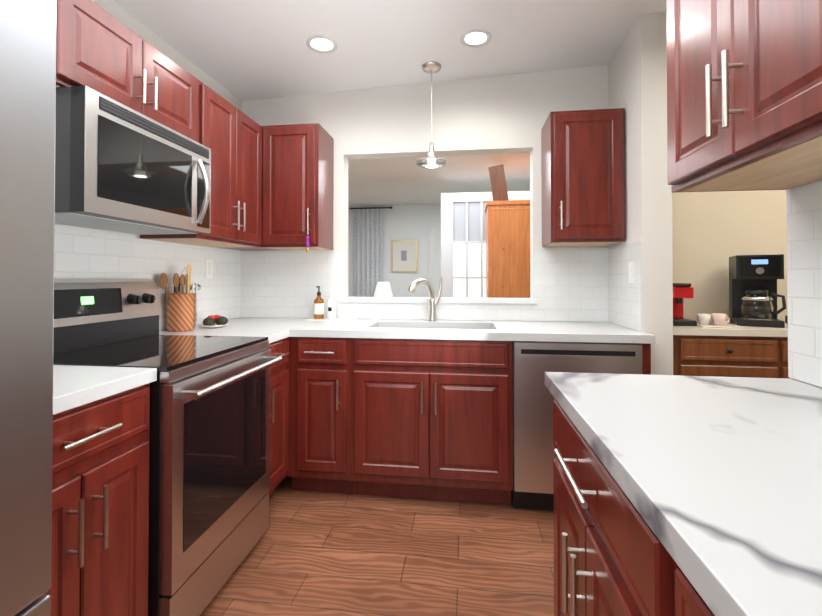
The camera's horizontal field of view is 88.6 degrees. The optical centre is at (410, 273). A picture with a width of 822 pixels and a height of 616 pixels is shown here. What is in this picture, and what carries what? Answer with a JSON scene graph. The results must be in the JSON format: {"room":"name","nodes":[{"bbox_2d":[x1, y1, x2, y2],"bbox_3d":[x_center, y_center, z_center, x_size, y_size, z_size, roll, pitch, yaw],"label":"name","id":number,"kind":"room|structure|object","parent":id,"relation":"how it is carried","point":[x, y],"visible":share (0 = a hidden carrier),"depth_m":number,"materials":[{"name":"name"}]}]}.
{"room":"kitchen","nodes":[
{"label":"kitchen","id":0,"kind":"room"},
{"bbox_2d":[55,0,240,330],"bbox_3d":[-1.553,-0.173,0.810,0.120,2.750,4.650,0,-1,7],"label":"wall","id":1,"kind":"structure","parent":0,"point":[125,17],"depth_m":2.13,"materials":[{"name":"white paint"}]},
{"bbox_2d":[56,0,197,141],"bbox_3d":[-1.193,-0.768,1.677,0.355,0.339,0.729,0,-1,7],"label":"upper cabinet","id":2,"kind":"object","parent":1,"relation":"attached to","point":[99,49],"visible":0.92,"depth_m":1.56,"materials":[{"name":"brown wood"}]},
{"bbox_2d":[55,86,210,234],"bbox_3d":[-1.150,-0.393,1.697,0.435,0.406,0.668,0,-1,7],"label":"microwave","id":3,"kind":"object","parent":2,"relation":"attached to","point":[119,167],"visible":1,"depth_m":1.52,"materials":[{"name":"grey metal"}]},
{"bbox_2d":[54,229,240,330],"bbox_3d":[-1.342,0.065,1.937,0.006,0.467,2.104,0,-1,7],"label":"wall tile","id":4,"kind":"structure","parent":1,"relation":"attached to","point":[81,255],"depth_m":2.17,"materials":[{"name":"white tile"}]},
{"bbox_2d":[205,259,212,277],"bbox_3d":[-1.248,-0.025,2.604,0.006,0.115,0.070,0,-1,7],"label":"outlet","id":5,"kind":"object","parent":4,"relation":"attached to","point":[208,268],"visible":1,"depth_m":2.60,"materials":[{"name":"white plastic"}]},
{"bbox_2d":[140,79,261,247],"bbox_3d":[-1.105,-0.547,2.351,0.355,0.766,0.633,0,-1,7],"label":"upper cabinet","id":6,"kind":"object","parent":1,"relation":"attached to","point":[230,135],"visible":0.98,"depth_m":2.28,"materials":[{"name":"brown wood"}]},
{"bbox_2d":[200,476,553,615],"bbox_3d":[0.688,1.229,0.501,4.700,0.060,4.650,0,-1,7],"label":"floor","id":7,"kind":"structure","parent":0,"point":[312,553],"depth_m":1.78,"materials":[{"name":"brown wood"}]},
{"bbox_2d":[0,0,56,615],"bbox_3d":[-1.085,0.325,0.369,0.862,1.745,0.908,0,-1,7],"label":"refrigerator","id":8,"kind":"object","parent":7,"relation":"on","point":[28,28],"visible":1,"depth_m":0.72,"materials":[{"name":"grey metal"}]},
{"bbox_2d":[44,383,149,615],"bbox_3d":[-1.108,0.766,1.087,0.658,0.871,0.496,0,-1,7],"label":"base cabinet","id":9,"kind":"object","parent":7,"relation":"on","point":[100,513],"visible":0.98,"depth_m":1.11,"materials":[{"name":"brown wood"}]},
{"bbox_2d":[53,365,156,414],"bbox_3d":[-1.129,0.310,1.095,0.634,0.039,0.496,0,-1,7],"label":"countertop","id":10,"kind":"structure","parent":9,"relation":"on","point":[75,386],"depth_m":1.15,"materials":[{"name":"white stone"}]},
{"bbox_2d":[53,278,282,615],"bbox_3d":[-0.991,0.617,1.665,0.738,1.190,0.670,0,-1,7],"label":"range","id":11,"kind":"object","parent":7,"relation":"on","point":[210,449],"visible":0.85,"depth_m":1.54,"materials":[{"name":"silver metal"}]},
{"bbox_2d":[267,338,288,499],"bbox_3d":[-0.928,0.781,2.465,0.658,0.871,0.930,0,-1,7],"label":"base cabinet","id":12,"kind":"object","parent":7,"relation":"on","point":[279,415],"visible":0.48,"depth_m":2.17,"materials":[{"name":"brown wood"}]},
{"bbox_2d":[159,317,655,343],"bbox_3d":[-0.032,0.324,2.352,2.484,0.039,0.934,0,-1,7],"label":"countertop","id":13,"kind":"structure","parent":12,"relation":"on","point":[274,329],"depth_m":2.25,"materials":[{"name":"white stone"}]},
{"bbox_2d":[159,264,200,331],"bbox_3d":[-1.213,0.128,2.241,0.139,0.350,0.256,0,-1,7],"label":"utensil crock","id":14,"kind":"object","parent":13,"relation":"on","point":[181,311],"visible":1,"depth_m":2.19,"materials":[{"name":"brown wood"}]},
{"bbox_2d":[197,315,228,327],"bbox_3d":[-1.111,0.271,2.371,0.164,0.065,0.164,0,-1,7],"label":"fruit plate","id":15,"kind":"object","parent":13,"relation":"on","point":[214,321],"visible":1,"depth_m":2.36,"materials":[{"name":"green food"}]},
{"bbox_2d":[305,286,354,320],"bbox_3d":[-0.530,0.197,2.770,0.300,0.223,0.110,0,-1,7],"label":"soap tray","id":16,"kind":"object","parent":13,"relation":"on","point":[319,308],"visible":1,"depth_m":2.76,"materials":[{"name":"white ceramic"}]},
{"bbox_2d":[408,277,441,320],"bbox_3d":[0.092,0.165,2.646,0.201,0.284,0.226,0,-1,7],"label":"faucet","id":17,"kind":"object","parent":13,"relation":"on","point":[433,301],"visible":1,"depth_m":2.70,"materials":[{"name":"silver metal"}]},
{"bbox_2d":[287,337,353,493],"bbox_3d":[-0.465,0.782,2.539,0.356,0.871,0.658,0,-1,7],"label":"base cabinet","id":18,"kind":"object","parent":7,"relation":"on","point":[319,455],"visible":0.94,"depth_m":2.25,"materials":[{"name":"brown wood"}]},
{"bbox_2d":[350,327,512,504],"bbox_3d":[0.132,0.781,2.461,0.845,0.871,0.658,0,-1,7],"label":"base cabinet","id":19,"kind":"object","parent":7,"relation":"on","point":[432,419],"visible":0.98,"depth_m":2.18,"materials":[{"name":"brown wood"}]},
{"bbox_2d":[512,341,641,509],"bbox_3d":[0.858,0.782,2.370,0.610,0.868,0.610,0,-1,7],"label":"dishwasher","id":20,"kind":"object","parent":7,"relation":"on","point":[534,455],"visible":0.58,"depth_m":2.10,"materials":[{"name":"grey metal"}]},
{"bbox_2d":[553,399,678,615],"bbox_3d":[0.651,0.763,0.796,0.688,0.871,0.675,0,-1,7],"label":"base cabinet","id":21,"kind":"object","parent":7,"relation":"on","point":[612,557],"visible":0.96,"depth_m":0.77,"materials":[{"name":"brown wood"}]},
{"bbox_2d":[641,343,650,374],"bbox_3d":[1.188,0.780,2.352,0.043,0.871,0.600,0,-1,7],"label":"cabinet end panel","id":22,"kind":"object","parent":7,"relation":"on","point":[646,358],"depth_m":2.06,"materials":[{"name":"brown wood"}]},
{"bbox_2d":[675,567,714,615],"bbox_3d":[0.557,0.755,0.082,0.688,0.871,0.764,0,-1,7],"label":"base cabinet","id":23,"kind":"object","parent":7,"relation":"on","point":[689,600],"visible":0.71,"depth_m":0.46,"materials":[{"name":"brown wood"}]},
{"bbox_2d":[545,372,821,615],"bbox_3d":[0.528,0.294,-0.279,0.658,0.039,3.000,0,-1,7],"label":"countertop","id":24,"kind":"structure","parent":23,"relation":"on","point":[718,480],"depth_m":0.61,"materials":[{"name":"stone"}]},
{"bbox_2d":[673,321,789,378],"bbox_3d":[2.132,0.754,2.296,1.540,0.930,0.457,0,-1,7],"label":"buffet","id":25,"kind":"object","parent":7,"relation":"on","point":[753,352],"visible":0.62,"depth_m":2.16,"materials":[{"name":"brown wood"}]},
{"bbox_2d":[673,283,696,325],"bbox_3d":[1.507,0.173,2.418,0.120,0.232,0.260,0,-1,7],"label":"espresso machine","id":26,"kind":"object","parent":25,"relation":"on","point":[681,291],"visible":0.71,"depth_m":2.31,"materials":[{"name":"red plastic"}]},
{"bbox_2d":[697,313,742,327],"bbox_3d":[1.655,0.256,2.297,0.195,0.064,0.140,0,-1,7],"label":"tray","id":27,"kind":"object","parent":25,"relation":"on","point":[719,319],"visible":1,"depth_m":2.26,"materials":[{"name":"beige ceramic"}]},
{"bbox_2d":[729,254,785,327],"bbox_3d":[1.932,0.096,2.353,0.217,0.385,0.255,0,-1,29],"label":"coffee maker","id":28,"kind":"object","parent":25,"relation":"on","point":[753,295],"visible":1,"depth_m":2.29,"materials":[{"name":"black plastic"}]},
{"bbox_2d":[113,0,665,100],"bbox_3d":[0.688,-1.389,0.531,4.700,0.288,4.650,0,-1,7],"label":"ceiling","id":29,"kind":"structure","parent":0,"point":[244,50],"depth_m":2.29,"materials":[{"name":"white paint"}]},
{"bbox_2d":[306,35,337,52],"bbox_3d":[-0.490,-1.259,2.322,0.170,0.005,0.170,0,-1,7],"label":"recessed light","id":30,"kind":"object","parent":29,"relation":"in","point":[321,44],"visible":1,"depth_m":2.32,"materials":[{"name":"white"}]},
{"bbox_2d":[416,62,446,167],"bbox_3d":[0.127,-0.971,2.612,0.196,0.620,0.196,0,-1,7],"label":"pendant light","id":31,"kind":"object","parent":29,"relation":"hanging from","point":[431,159],"visible":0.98,"depth_m":2.58,"materials":[{"name":"silver metal"}]},
{"bbox_2d":[460,29,491,46],"bbox_3d":[0.357,-1.293,2.323,0.170,0.005,0.170,0,-1,7],"label":"recessed light","id":32,"kind":"object","parent":29,"relation":"in","point":[476,38],"visible":1,"depth_m":2.32,"materials":[{"name":"white"}]},
{"bbox_2d":[348,204,440,296],"bbox_3d":[0.648,-0.022,7.535,6.040,2.600,0.120,0,-1,7],"label":"wall","id":33,"kind":"structure","parent":0,"point":[407,222],"depth_m":7.58,"materials":[{"name":"white paint"}]},
{"bbox_2d":[391,240,417,271],"bbox_3d":[-0.116,-0.301,7.560,0.480,0.580,0.034,0,-1,7],"label":"picture frame","id":34,"kind":"object","parent":33,"relation":"attached to","point":[404,255],"visible":1,"depth_m":7.54,"materials":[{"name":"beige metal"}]},
{"bbox_2d":[429,227,440,296],"bbox_3d":[0.826,0.232,7.428,1.020,2.090,0.039,0,-1,7],"label":"room door","id":35,"kind":"structure","parent":33,"relation":"in","point":[434,256],"depth_m":7.47,"materials":[{"name":"white"}]},
{"bbox_2d":[348,153,529,206],"bbox_3d":[0.344,-1.298,5.224,5.800,0.100,4.570,0,-1,7],"label":"ceiling","id":36,"kind":"structure","parent":0,"point":[391,181],"depth_m":5.54,"materials":[{"name":"white paint"}]},
{"bbox_2d":[350,206,391,208],"bbox_3d":[-0.721,-1.167,7.566,0.782,0.044,0.043,0,-1,7],"label":"curtain rod","id":37,"kind":"object","parent":36,"relation":"attached to","point":[373,208],"visible":1,"depth_m":7.55,"materials":[{"name":"black metal"}]},
{"bbox_2d":[354,209,381,296],"bbox_3d":[-0.766,0.049,7.558,0.510,2.400,0.060,0,-1,7],"label":"curtain","id":38,"kind":"object","parent":37,"relation":"hanging from","point":[368,251],"visible":0.69,"depth_m":7.57,"materials":[{"name":"fabric"}]},
{"bbox_2d":[241,65,787,321],"bbox_3d":[0.996,-0.151,2.761,4.670,2.750,0.120,0,-1,7],"label":"wall","id":39,"kind":"structure","parent":0,"point":[505,114],"depth_m":2.76,"materials":[{"name":"white paint"}]},
{"bbox_2d":[223,123,333,250],"bbox_3d":[-0.890,-0.543,2.764,0.674,0.766,0.355,0,-1,7],"label":"upper cabinet","id":40,"kind":"object","parent":39,"relation":"attached to","point":[297,182],"visible":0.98,"depth_m":2.61,"materials":[{"name":"brown wood"}]},
{"bbox_2d":[306,235,309,251],"bbox_3d":[-0.626,-0.198,2.551,0.024,0.140,0.024,0,-1,7],"label":"tassel","id":41,"kind":"object","parent":40,"relation":"hanging from","point":[307,243],"visible":0.96,"depth_m":2.54,"materials":[{"name":"purple fabric"}]},
{"bbox_2d":[241,248,607,321],"bbox_3d":[0.019,0.075,2.823,2.472,0.467,0.006,0,-1,7],"label":"wall tile","id":42,"kind":"structure","parent":39,"relation":"attached to","point":[570,284],"depth_m":2.82,"materials":[{"name":"white tile"}]},
{"bbox_2d":[340,297,536,303],"bbox_3d":[0.171,0.184,2.864,1.305,0.032,0.162,0,-1,7],"label":"sill","id":43,"kind":"structure","parent":39,"relation":"attached to","point":[442,300],"depth_m":2.79,"materials":[{"name":"white paint"}]},
{"bbox_2d":[541,108,624,245],"bbox_3d":[1.019,-0.551,2.515,0.404,0.754,0.355,0,-1,7],"label":"upper cabinet","id":44,"kind":"object","parent":39,"relation":"attached to","point":[583,173],"visible":1,"depth_m":2.38,"materials":[{"name":"brown wood"}]},
{"bbox_2d":[608,12,821,387],"bbox_3d":[1.029,-0.177,0.412,0.145,2.750,4.530,0,-1,7],"label":"wall","id":45,"kind":"structure","parent":0,"point":[637,77],"depth_m":2.16,"materials":[{"name":"white paint"}]},
{"bbox_2d":[608,241,641,331],"bbox_3d":[1.215,0.070,2.410,0.006,0.467,0.502,0,-1,7],"label":"wall tile","id":46,"kind":"structure","parent":45,"relation":"attached to","point":[624,303],"depth_m":2.37,"materials":[{"name":"white tile"}]},
{"bbox_2d":[628,262,633,282],"bbox_3d":[1.191,-0.004,2.280,0.007,0.115,0.070,0,-1,7],"label":"light switch","id":47,"kind":"object","parent":46,"relation":"attached to","point":[630,272],"visible":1,"depth_m":2.28,"materials":[{"name":"white plastic"}]},
{"bbox_2d":[666,0,821,192],"bbox_3d":[0.831,-0.616,0.892,0.355,0.761,0.640,0,-1,7],"label":"upper cabinet","id":48,"kind":"object","parent":45,"relation":"attached to","point":[744,95],"visible":1,"depth_m":0.90,"materials":[{"name":"brown wood"}]},
{"bbox_2d":[786,181,821,386],"bbox_3d":[0.858,0.012,-0.315,0.006,0.522,3.008,0,-1,7],"label":"wall tile","id":49,"kind":"structure","parent":45,"relation":"attached to","point":[804,251],"depth_m":1.11,"materials":[{"name":"white tile"}]},
{"bbox_3d":[0.344,1.282,5.195,5.800,0.060,4.570,0,-1,7],"label":"floor","id":50,"kind":"structure","parent":0,"visible":0},
{"bbox_2d":[441,191,529,297],"bbox_3d":[1.227,0.104,5.406,1.680,2.300,0.050,0,-1,7],"label":"window","id":51,"kind":"structure","parent":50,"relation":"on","point":[463,244],"depth_m":5.48,"materials":[{"name":"grey"}]},
{"bbox_2d":[485,200,529,297],"bbox_3d":[1.346,0.237,4.697,1.010,2.018,0.562,0,-1,7],"label":"armoire","id":52,"kind":"object","parent":50,"relation":"on","point":[507,248],"visible":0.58,"depth_m":4.49,"materials":[{"name":"brown wood"}]},
{"bbox_2d":[488,164,508,200],"bbox_3d":[0.985,-0.997,4.750,0.234,0.441,0.082,0,-1,7],"label":"leaning board","id":53,"kind":"object","parent":52,"relation":"on","point":[498,183],"visible":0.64,"depth_m":4.74,"materials":[{"name":"brown wood"}]},
{"bbox_3d":[-0.472,0.985,7.212,0.500,0.580,0.450,0,-1,7],"label":"side table","id":54,"kind":"object","parent":50,"relation":"on","visible":0},
{"bbox_2d":[374,282,392,296],"bbox_3d":[-0.475,0.422,7.234,0.330,0.544,0.330,0,-1,7],"label":"table lamp","id":55,"kind":"object","parent":54,"relation":"on","point":[382,289],"visible":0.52,"depth_m":7.12,"materials":[{"name":"white fabric"}]}
]}

